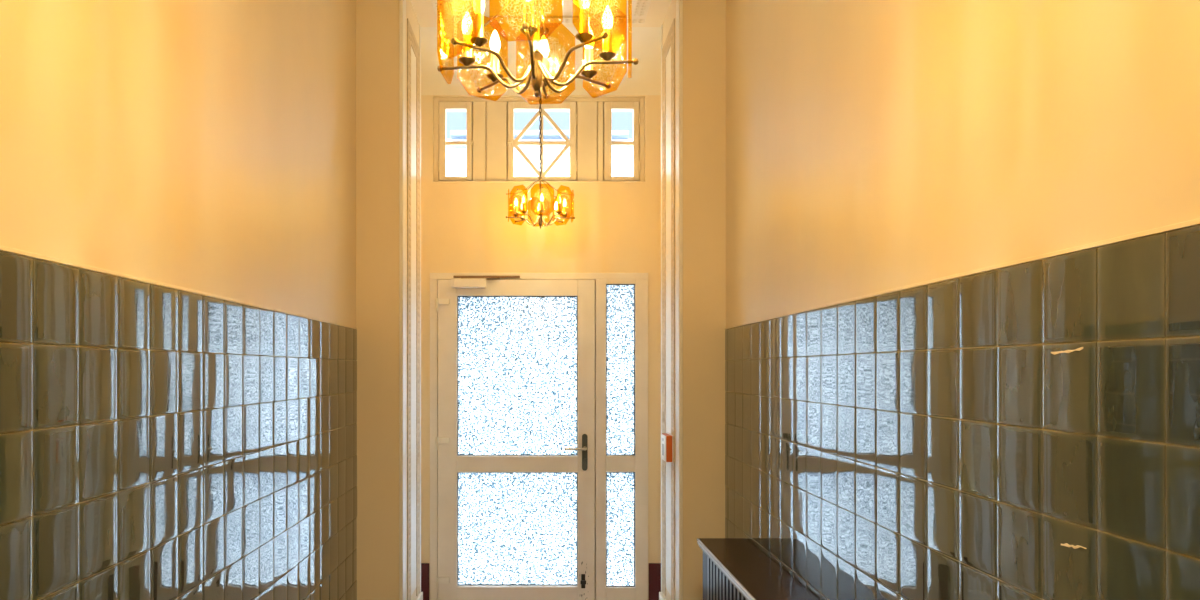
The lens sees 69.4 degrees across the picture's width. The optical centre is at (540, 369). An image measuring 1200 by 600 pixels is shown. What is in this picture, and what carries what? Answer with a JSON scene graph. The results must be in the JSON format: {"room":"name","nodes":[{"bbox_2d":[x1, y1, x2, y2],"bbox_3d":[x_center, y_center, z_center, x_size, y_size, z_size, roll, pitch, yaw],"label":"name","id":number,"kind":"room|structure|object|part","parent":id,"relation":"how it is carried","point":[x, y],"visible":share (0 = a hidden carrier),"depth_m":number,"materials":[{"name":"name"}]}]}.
{"room":"entrance hallway","nodes":[
{"label":"entrance hallway","id":0,"kind":"room"},
{"bbox_2d":[0,0,355,328],"bbox_3d":[-1.042,-0.423,0.763,0.316,3.754,6.727,0,0,0],"label":"wall","id":1,"kind":"structure","parent":0,"point":[207,146],"depth_m":2.19,"materials":[{"name":"beige paint"}]},
{"bbox_2d":[0,245,356,599],"bbox_3d":[-0.880,0.626,0.791,0.007,1.658,6.671,0,0,0],"label":"wall tiles","id":2,"kind":"structure","parent":1,"relation":"attached to","point":[158,442],"depth_m":2.04,"materials":[{"name":"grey tile"}]},
{"bbox_2d":[356,0,725,599],"bbox_3d":[0.000,-0.423,4.436,2.400,3.754,0.618,0,0,0],"label":"wall","id":3,"kind":"structure","parent":0,"point":[377,21],"depth_m":4.13,"materials":[{"name":"beige paint"}]},
{"bbox_2d":[399,0,422,599],"bbox_3d":[-0.658,-0.215,4.433,0.026,3.340,0.632,0,0,1],"label":"trim","id":4,"kind":"structure","parent":3,"relation":"attached to","point":[413,50],"depth_m":4.31,"materials":[{"name":"paint"}]},
{"bbox_3d":[-0.664,-0.273,4.487,0.002,2.854,0.205,0,0,0],"label":"panel","id":5,"kind":"part","parent":4,"relation":"part of","materials":[{"name":"paint"}]},
{"bbox_3d":[-0.657,1.337,4.483,0.016,0.235,0.532,0,0,0],"label":"skirting","id":6,"kind":"part","parent":4,"relation":"part of","materials":[{"name":"paint"}]},
{"bbox_2d":[431,0,650,23],"bbox_3d":[0.000,-1.876,4.452,1.120,0.018,0.450,0,0,0],"label":"trim","id":7,"kind":"structure","parent":3,"relation":"attached to","point":[639,10],"depth_m":4.60,"materials":[{"name":"beige paint"}]},
{"bbox_2d":[659,0,682,599],"bbox_3d":[0.658,-0.215,4.433,0.026,3.340,0.632,0,0,-1],"label":"trim","id":8,"kind":"structure","parent":3,"relation":"attached to","point":[668,50],"depth_m":4.36,"materials":[{"name":"paint"}]},
{"bbox_3d":[0.657,1.337,4.483,0.016,0.235,0.532,0,0,0],"label":"skirting","id":9,"kind":"part","parent":8,"relation":"part of","materials":[{"name":"paint"}]},
{"bbox_2d":[661,432,672,462],"bbox_3d":[0.639,0.394,4.390,0.039,0.140,0.184,0,0,0],"label":"box","id":10,"kind":"object","parent":8,"relation":"attached to","point":[666,438],"visible":1,"depth_m":4.30,"materials":[{"name":"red plastic"}]},
{"bbox_3d":[0.623,0.394,4.390,0.004,0.128,0.172,0,0,0],"label":"plate","id":11,"kind":"part","parent":10,"relation":"part of","materials":[{"name":"white plastic"}]},
{"bbox_3d":[0.657,0.394,4.390,0.004,0.140,0.184,0,0,0],"label":"plate","id":12,"kind":"part","parent":10,"relation":"part of","materials":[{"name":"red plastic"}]},
{"bbox_3d":[0.664,-0.273,4.487,0.002,2.854,0.205,0,0,0],"label":"panel","id":13,"kind":"part","parent":8,"relation":"part of","materials":[{"name":"paint"}]},
{"bbox_2d":[421,95,660,599],"bbox_3d":[0.000,-0.423,5.360,2.400,3.754,0.260,0,0,0],"label":"wall","id":14,"kind":"structure","parent":0,"point":[616,226],"depth_m":5.23,"materials":[{"name":"beige paint"}]},
{"bbox_2d":[421,563,428,599],"bbox_3d":[-0.738,1.312,5.221,0.124,0.285,0.018,0,0,0],"label":"baseboard","id":15,"kind":"structure","parent":14,"relation":"attached to","point":[424,566],"depth_m":5.21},
{"bbox_2d":[438,102,473,180],"bbox_3d":[-0.516,-1.395,5.272,0.221,0.480,0.086,0,0,0],"label":"window","id":16,"kind":"structure","parent":14,"relation":"in","point":[444,107],"depth_m":5.26,"materials":[{"name":"beige paint"}]},
{"bbox_2d":[430,273,647,599],"bbox_3d":[-0.012,0.433,5.228,1.321,2.042,0.164,0,0,0],"label":"door","id":17,"kind":"structure","parent":14,"relation":"in","point":[539,381],"depth_m":5.24,"materials":[{"name":"paint"}]},
{"bbox_3d":[-0.365,-0.551,5.184,0.232,0.010,0.020,0,0,0],"label":"closer arm","id":18,"kind":"part","parent":17,"relation":"part of"},
{"bbox_3d":[-0.327,-0.562,5.207,0.400,0.012,0.019,0,0,0],"label":"guide rail","id":19,"kind":"part","parent":17,"relation":"part of","materials":[{"name":"white metal"}]},
{"bbox_3d":[-0.142,0.962,5.246,0.727,0.688,0.008,0,0,0],"label":"glass pane","id":20,"kind":"part","parent":17,"relation":"part of","materials":[{"name":"white glass"}]},
{"bbox_3d":[-0.142,0.035,5.246,0.727,0.967,0.008,0,0,0],"label":"glass pane","id":21,"kind":"part","parent":17,"relation":"part of","materials":[{"name":"white glass"}]},
{"bbox_3d":[0.209,0.473,5.171,0.136,0.025,0.050,0,0,0],"label":"lever","id":22,"kind":"part","parent":17,"relation":"part of","materials":[{"name":"metal"}]},
{"bbox_3d":[0.264,0.495,5.201,0.033,0.221,0.010,0,0,0],"label":"handle plate","id":23,"kind":"part","parent":17,"relation":"part of","materials":[{"name":"grey metal"}]},
{"bbox_3d":[0.482,0.443,5.255,0.176,1.984,0.070,0,0,0],"label":"light frame","id":24,"kind":"part","parent":17,"relation":"part of","materials":[{"name":"glass"}]},
{"bbox_3d":[0.482,0.967,5.246,0.176,0.697,0.008,0,0,0],"label":"glass pane","id":25,"kind":"part","parent":17,"relation":"part of","materials":[{"name":"white glass"}]},
{"bbox_3d":[0.482,-0.002,5.246,0.176,1.039,0.008,0,0,0],"label":"glass pane","id":26,"kind":"part","parent":17,"relation":"part of","materials":[{"name":"white glass"}]},
{"bbox_2d":[432,98,645,181],"bbox_3d":[-0.012,-1.399,5.280,1.293,0.523,0.112,0,0,0],"label":"trim","id":27,"kind":"structure","parent":14,"relation":"attached to","point":[489,115],"depth_m":5.27,"materials":[{"name":"beige paint"}]},
{"bbox_3d":[-0.012,-1.141,5.245,1.293,0.008,0.041,0,0,0],"label":"sill","id":28,"kind":"part","parent":27,"relation":"part of","materials":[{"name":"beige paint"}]},
{"bbox_2d":[507,102,577,180],"bbox_3d":[0.009,-1.395,5.272,0.429,0.480,0.086,0,0,0],"label":"window","id":29,"kind":"structure","parent":14,"relation":"in","point":[512,143],"depth_m":5.26,"materials":[{"name":"beige paint"}]},
{"bbox_2d":[604,102,639,180],"bbox_3d":[0.495,-1.395,5.272,0.220,0.480,0.086,0,0,0],"label":"window","id":30,"kind":"structure","parent":14,"relation":"in","point":[609,107],"depth_m":5.26,"materials":[{"name":"beige paint"}]},
{"bbox_2d":[649,563,660,599],"bbox_3d":[0.726,1.312,5.221,0.148,0.285,0.018,0,0,0],"label":"baseboard","id":31,"kind":"structure","parent":14,"relation":"attached to","point":[654,568],"depth_m":5.21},
{"bbox_2d":[421,27,660,94],"bbox_3d":[0.000,-1.982,4.987,1.600,0.635,0.485,0,0,0],"label":"wall","id":32,"kind":"structure","parent":0,"point":[643,44],"depth_m":5.09,"materials":[{"name":"paint"}]},
{"bbox_2d":[506,27,574,228],"bbox_3d":[-0.003,-1.333,4.785,0.386,1.101,0.386,0,0,-9],"label":"chandelier","id":33,"kind":"object","parent":32,"relation":"hanging from","point":[540,219],"visible":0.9,"depth_m":4.78,"materials":[{"name":"gold metal"}]},
{"bbox_3d":[-0.102,-0.827,4.779,0.189,0.049,0.013,0,0,-3],"label":"arm","id":34,"kind":"part","parent":33,"relation":"part of","materials":[{"name":"gold metal"}]},
{"bbox_3d":[-0.069,-0.827,4.710,0.013,0.049,0.189,0,0,42],"label":"arm","id":35,"kind":"part","parent":33,"relation":"part of","materials":[{"name":"gold metal"}]},
{"bbox_3d":[-0.003,-1.464,4.785,0.012,0.791,0.012,0,0,36],"label":"chain","id":36,"kind":"part","parent":33,"relation":"part of","materials":[{"name":"brown metal"}]},
{"bbox_3d":[0.071,-0.827,4.719,0.189,0.049,0.013,0,0,42],"label":"arm","id":37,"kind":"part","parent":33,"relation":"part of","materials":[{"name":"gold metal"}]},
{"bbox_3d":[0.096,-0.827,4.791,0.189,0.049,0.013,0,0,-3],"label":"arm","id":38,"kind":"part","parent":33,"relation":"part of","materials":[{"name":"gold metal"}]},
{"bbox_3d":[0.174,-0.910,4.796,0.007,0.170,0.126,0,0,-3],"label":"glass panel","id":39,"kind":"part","parent":33,"relation":"part of","materials":[{"name":"orange glass"}]},
{"bbox_2d":[726,0,1199,328],"bbox_3d":[1.042,-0.423,0.763,0.316,3.754,6.727,0,0,0],"label":"wall","id":40,"kind":"structure","parent":0,"point":[873,146],"depth_m":1.93,"materials":[{"name":"beige paint"}]},
{"bbox_2d":[725,218,1199,599],"bbox_3d":[0.881,0.626,0.802,0.006,1.658,6.650,0,0,0],"label":"wall tiles","id":41,"kind":"structure","parent":40,"relation":"attached to","point":[1027,431],"depth_m":1.71,"materials":[{"name":"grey tile"}]},
{"bbox_3d":[0.000,-2.375,0.624,2.600,0.150,7.047,0,0,0],"label":"ceiling","id":42,"kind":"structure","parent":0,"visible":0},
{"bbox_2d":[437,0,638,98],"bbox_3d":[-0.008,-1.411,1.650,0.386,1.777,0.386,0,0,0],"label":"chandelier","id":43,"kind":"object","parent":42,"relation":"hanging from","point":[539,76],"visible":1,"depth_m":1.64,"materials":[{"name":"gold metal"}]},
{"bbox_3d":[-0.106,-0.747,1.660,0.185,0.083,0.010,0,0,6],"label":"arm","id":44,"kind":"part","parent":43,"relation":"part of","materials":[{"name":"metal"}]},
{"bbox_3d":[-0.107,-0.565,1.660,0.189,0.049,0.013,0,0,6],"label":"arm","id":45,"kind":"part","parent":43,"relation":"part of","materials":[{"name":"gold metal"}]},
{"bbox_3d":[-0.085,-0.565,1.587,0.189,0.049,0.013,0,0,-39],"label":"arm","id":46,"kind":"part","parent":43,"relation":"part of","materials":[{"name":"gold metal"}]},
{"bbox_3d":[-0.070,-0.747,1.726,0.010,0.083,0.185,0,0,-39],"label":"arm","id":47,"kind":"part","parent":43,"relation":"part of","materials":[{"name":"gold metal"}]},
{"bbox_3d":[-0.071,-0.565,1.727,0.013,0.049,0.189,0,0,-39],"label":"arm","id":48,"kind":"part","parent":43,"relation":"part of","materials":[{"name":"gold metal"}]},
{"bbox_3d":[-0.018,-0.565,1.551,0.013,0.049,0.189,0,0,6],"label":"arm","id":49,"kind":"part","parent":43,"relation":"part of","materials":[{"name":"gold metal"}]},
{"bbox_3d":[0.002,-0.565,1.749,0.013,0.049,0.189,0,0,6],"label":"arm","id":50,"kind":"part","parent":43,"relation":"part of","materials":[{"name":"gold metal"}]},
{"bbox_3d":[0.002,-0.747,1.748,0.010,0.083,0.185,0,0,6],"label":"arm","id":51,"kind":"part","parent":43,"relation":"part of","materials":[{"name":"gold metal"}]},
{"bbox_3d":[0.055,-0.565,1.573,0.013,0.049,0.189,0,0,-39],"label":"arm","id":52,"kind":"part","parent":43,"relation":"part of","materials":[{"name":"gold metal"}]},
{"bbox_3d":[0.069,-0.565,1.713,0.189,0.049,0.013,0,0,-39],"label":"arm","id":53,"kind":"part","parent":43,"relation":"part of","materials":[{"name":"gold metal"}]},
{"bbox_3d":[0.091,-0.565,1.640,0.189,0.049,0.013,0,0,6],"label":"arm","id":54,"kind":"part","parent":43,"relation":"part of","materials":[{"name":"gold metal"}]},
{"bbox_3d":[0.068,-0.747,1.712,0.185,0.083,0.010,0,0,-39],"label":"arm","id":55,"kind":"part","parent":43,"relation":"part of","materials":[{"name":"gold metal"}]},
{"bbox_3d":[0.000,1.514,1.315,2.600,0.120,8.430,0,0,0],"label":"floor","id":56,"kind":"structure","parent":0,"visible":0},
{"bbox_2d":[697,538,819,599],"bbox_3d":[0.772,1.087,2.922,0.210,0.734,1.545,0,0,0],"label":"radiator cover","id":57,"kind":"object","parent":56,"relation":"on","point":[733,568],"visible":1,"depth_m":3.17,"materials":[{"name":"brown wood"}]},
{"bbox_3d":[0.678,0.738,2.922,0.024,0.035,1.545,0,0,0],"label":"edge moulding","id":58,"kind":"part","parent":57,"relation":"part of","materials":[{"name":"brown wood"}]},
{"label":"outside","id":59,"kind":"structure","parent":0,"visible":0},
{"bbox_3d":[0.000,1.595,22.755,28.000,0.120,34.490,0,0,0],"label":"ground","id":60,"kind":"structure","parent":59,"visible":0},
{"bbox_2d":[446,130,632,175],"bbox_3d":[0.000,-1.979,22.975,18.000,7.027,6.450,0,0,0],"label":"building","id":61,"kind":"structure","parent":60,"relation":"on","point":[622,156],"depth_m":20.00,"materials":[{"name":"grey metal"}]},
{"bbox_3d":[-1.854,-4.959,19.995,0.440,0.464,0.014,0,0,0],"label":"pane","id":62,"kind":"part","parent":61,"relation":"part of","materials":[{"name":"glass"}]},
{"bbox_3d":[0.614,-4.809,19.995,0.360,0.440,0.014,0,0,0],"label":"pane","id":63,"kind":"part","parent":61,"relation":"part of","materials":[{"name":"glass"}]},
{"bbox_3d":[2.086,-4.890,19.995,0.280,0.602,0.014,0,0,0],"label":"pane","id":64,"kind":"part","parent":61,"relation":"part of","materials":[{"name":"glass"}]}
]}

